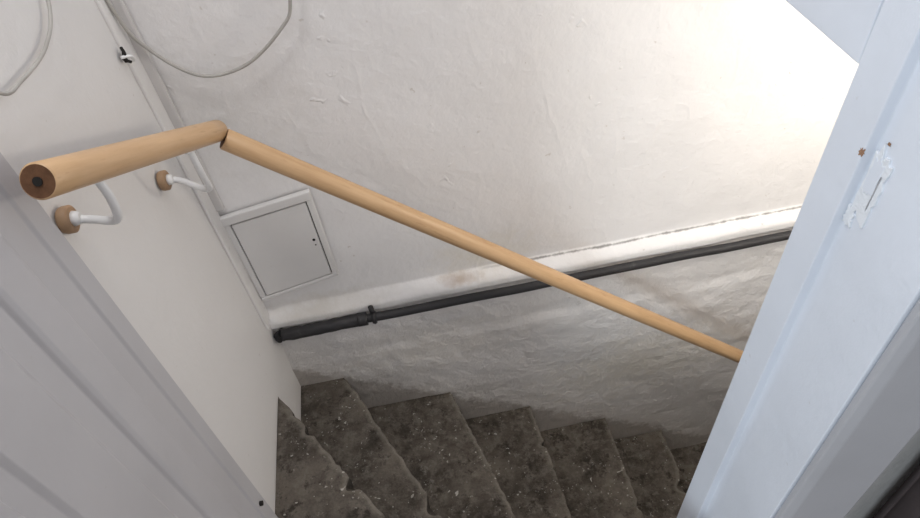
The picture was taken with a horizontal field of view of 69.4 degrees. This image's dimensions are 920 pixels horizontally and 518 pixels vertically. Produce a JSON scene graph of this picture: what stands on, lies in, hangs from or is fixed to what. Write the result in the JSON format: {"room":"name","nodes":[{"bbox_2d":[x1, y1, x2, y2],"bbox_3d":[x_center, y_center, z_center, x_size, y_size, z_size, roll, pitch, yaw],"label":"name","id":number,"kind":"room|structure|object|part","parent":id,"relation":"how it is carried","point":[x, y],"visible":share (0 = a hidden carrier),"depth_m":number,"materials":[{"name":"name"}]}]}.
{"room":"basement stairwell","nodes":[
{"label":"basement stairwell","id":0,"kind":"room"},
{"bbox_2d":[0,0,300,512],"bbox_3d":[-0.531,0.276,1.334,0.142,4.200,0.980,-11,47,-2],"label":"wall","id":1,"kind":"structure","parent":0,"point":[165,266],"depth_m":1.09,"materials":[{"name":"paint"}]},
{"bbox_2d":[0,0,52,95],"bbox_3d":[-0.560,-0.433,0.613,0.009,0.585,0.405,-11,47,-2],"label":"hanging cable","id":2,"kind":"object","parent":1,"relation":"hanging from","point":[36,63],"visible":1,"depth_m":0.84,"materials":[{"name":"white plastic"}]},
{"bbox_2d":[120,47,135,62],"bbox_3d":[-0.559,-0.342,1.117,0.017,0.034,0.030,-11,47,-2],"label":"stub","id":3,"kind":"object","parent":1,"relation":"attached to","point":[124,56],"visible":1,"depth_m":1.11,"materials":[{"name":"plastic"}]},
{"bbox_2d":[0,152,277,517],"bbox_3d":[-0.480,-0.087,0.481,0.028,2.380,0.342,-11,47,-2],"label":"door frame","id":4,"kind":"structure","parent":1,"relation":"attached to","point":[93,424],"depth_m":0.77,"materials":[{"name":"paint"}]},
{"bbox_2d":[94,0,268,329],"bbox_3d":[-0.614,-0.619,0.875,0.008,2.300,0.052,-11,47,-2],"label":"trim","id":5,"kind":"structure","parent":1,"relation":"attached to","point":[119,34],"depth_m":1.31,"materials":[{"name":"paint"}]},
{"bbox_2d":[124,0,858,448],"bbox_3d":[0.695,-0.276,1.677,2.800,4.200,0.188,-11,47,-2],"label":"wall","id":6,"kind":"structure","parent":0,"point":[564,136],"depth_m":1.53,"materials":[{"name":"white paint"}]},
{"bbox_2d":[110,0,224,211],"bbox_3d":[-0.626,-0.765,0.759,0.020,1.930,0.015,-11,47,-2],"label":"trim","id":7,"kind":"structure","parent":6,"relation":"attached to","point":[120,6],"depth_m":1.22,"materials":[{"name":"paint"}]},
{"bbox_2d":[105,0,291,77],"bbox_3d":[-0.459,-0.616,0.928,0.307,0.813,0.025,-14,47,-5],"label":"hanging cable","id":8,"kind":"object","parent":6,"relation":"hanging from","point":[108,2],"visible":1,"depth_m":1.18,"materials":[{"name":"white plastic"}]},
{"bbox_2d":[220,189,338,300],"bbox_3d":[-0.416,-0.023,1.567,0.209,0.319,0.014,-11,47,-2],"label":"access hatch","id":9,"kind":"object","parent":6,"relation":"attached to","point":[282,244],"visible":1,"depth_m":1.55,"materials":[{"name":"paint"}]},
{"bbox_3d":[-0.508,0.008,1.579,0.017,0.253,0.011,-11,47,-2],"label":"frame","id":10,"kind":"part","parent":9,"relation":"part of","materials":[{"name":"paint"}]},
{"bbox_3d":[-0.430,-0.113,1.471,0.209,0.054,0.014,-11,47,-2],"label":"frame","id":11,"kind":"part","parent":9,"relation":"part of","materials":[{"name":"paint"}]},
{"bbox_3d":[-0.416,-0.020,1.572,0.175,0.270,0.011,-11,47,-2],"label":"door","id":12,"kind":"part","parent":9,"relation":"part of","materials":[{"name":"paint"}]},
{"bbox_3d":[-0.401,0.067,1.664,0.206,0.053,0.012,-11,47,-2],"label":"frame","id":13,"kind":"part","parent":9,"relation":"part of","materials":[{"name":"paint"}]},
{"bbox_3d":[-0.323,-0.052,1.561,0.015,0.244,0.012,-11,47,-2],"label":"frame","id":14,"kind":"part","parent":9,"relation":"part of","materials":[{"name":"paint"}]},
{"bbox_2d":[19,120,742,362],"bbox_3d":[0.318,0.063,1.622,1.748,1.762,0.462,-22,48,-13],"label":"handrail","id":15,"kind":"object","parent":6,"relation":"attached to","point":[44,179],"visible":0.84,"depth_m":1.20,"materials":[{"name":"brown wood"}]},
{"bbox_3d":[-0.453,-0.070,0.815,0.081,0.081,0.019,2,47,10],"label":"arm","id":16,"kind":"part","parent":15,"relation":"part of"},
{"bbox_3d":[-0.430,-0.154,0.929,0.039,0.039,0.545,-8,16,1],"label":"rail","id":17,"kind":"part","parent":15,"relation":"part of","materials":[{"name":"brown wood"}]},
{"bbox_3d":[-0.469,-0.157,1.130,0.126,0.114,0.026,21,53,25],"label":"arm","id":18,"kind":"part","parent":15,"relation":"part of"},
{"bbox_3d":[0.424,0.125,1.748,2.140,0.040,0.040,22,36,-31],"label":"rail","id":19,"kind":"part","parent":15,"relation":"part of","materials":[{"name":"brown wood"}]},
{"bbox_2d":[274,230,791,342],"bbox_3d":[0.804,-0.051,1.784,2.643,0.073,0.044,-11,47,-2],"label":"pipe","id":20,"kind":"object","parent":6,"relation":"attached to","point":[359,319],"visible":0.84,"depth_m":1.74,"materials":[{"name":"black metal"}]},
{"bbox_2d":[844,429,919,517],"bbox_3d":[1.268,-0.383,0.522,1.726,2.500,0.150,-11,47,-2],"label":"wall","id":21,"kind":"structure","parent":0,"point":[907,460],"depth_m":1.00,"materials":[{"name":"paint"}]},
{"bbox_2d":[677,0,919,517],"bbox_3d":[0.419,-0.027,0.673,0.043,2.900,0.170,-10,46,-4],"label":"lining","id":22,"kind":"object","parent":21,"relation":"attached to","point":[837,296],"visible":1,"depth_m":0.74,"materials":[{"name":"white paint"}]},
{"bbox_2d":[842,203,855,227],"bbox_3d":[0.404,-0.045,0.689,0.003,0.024,0.014,-10,46,-4],"label":"flake","id":23,"kind":"object","parent":22,"relation":"attached to","point":[848,219],"visible":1,"depth_m":0.69,"materials":[{"name":"white paint"}]},
{"bbox_2d":[858,148,865,156],"bbox_3d":[0.387,-0.103,0.640,0.001,0.011,0.008,-11,47,-3],"label":"chip","id":24,"kind":"object","parent":22,"relation":"attached to","point":[861,151],"visible":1,"depth_m":0.64,"materials":[{"name":"brown wood"}]},
{"bbox_2d":[847,143,893,227],"bbox_3d":[0.402,-0.070,0.648,0.006,0.095,0.026,-11,47,-2],"label":"scar","id":25,"kind":"object","parent":22,"relation":"attached to","point":[861,200],"visible":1,"depth_m":0.65,"materials":[{"name":"white paint"}]},
{"bbox_2d":[865,177,881,210],"bbox_3d":[0.403,-0.063,0.646,0.004,0.045,0.002,-10,46,-3],"label":"strike shadow gap","id":26,"kind":"object","parent":22,"relation":"attached to","point":[880,179],"visible":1,"depth_m":0.64,"materials":[{"name":"paint"}]},
{"bbox_2d":[862,157,885,195],"bbox_3d":[0.399,-0.079,0.640,0.002,0.046,0.016,-10,47,-3],"label":"strike recess","id":27,"kind":"object","parent":22,"relation":"attached to","point":[875,172],"visible":1,"depth_m":0.64,"materials":[{"name":"white paint"}]},
{"bbox_2d":[774,298,919,517],"bbox_3d":[0.479,0.033,0.610,0.106,2.900,0.021,-10,46,-4],"label":"trim","id":28,"kind":"structure","parent":21,"relation":"attached to","point":[883,416],"depth_m":0.79,"materials":[{"name":"paint"}]},
{"bbox_2d":[873,464,919,517],"bbox_3d":[0.761,-0.254,0.346,0.502,2.115,0.039,-11,47,-2],"label":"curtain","id":29,"kind":"object","parent":21,"relation":"hanging from","point":[905,501],"visible":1,"depth_m":0.93,"materials":[{"name":"fabric"}]},
{"bbox_3d":[1.061,1.446,2.835,2.650,0.200,0.780,-11,47,-2],"label":"floor","id":30,"kind":"structure","parent":0,"visible":0},
{"bbox_2d":[275,378,706,517],"bbox_3d":[0.634,0.946,2.217,1.957,1.829,0.796,-11,47,-2],"label":"staircase","id":31,"kind":"structure","parent":30,"relation":"on","point":[421,457],"depth_m":1.98,"materials":[{"name":"grey stone"}]},
{"bbox_3d":[1.138,-1.048,0.400,1.716,1.390,0.663,-11,47,-2],"label":"wall","id":32,"kind":"structure","parent":0,"visible":0},
{"bbox_2d":[786,0,883,63],"bbox_3d":[0.357,-0.444,0.869,0.010,0.070,0.625,-11,47,-2],"label":"trim","id":33,"kind":"structure","parent":32,"relation":"attached to","point":[849,24],"depth_m":0.69,"materials":[{"name":"white paint"}]}
]}

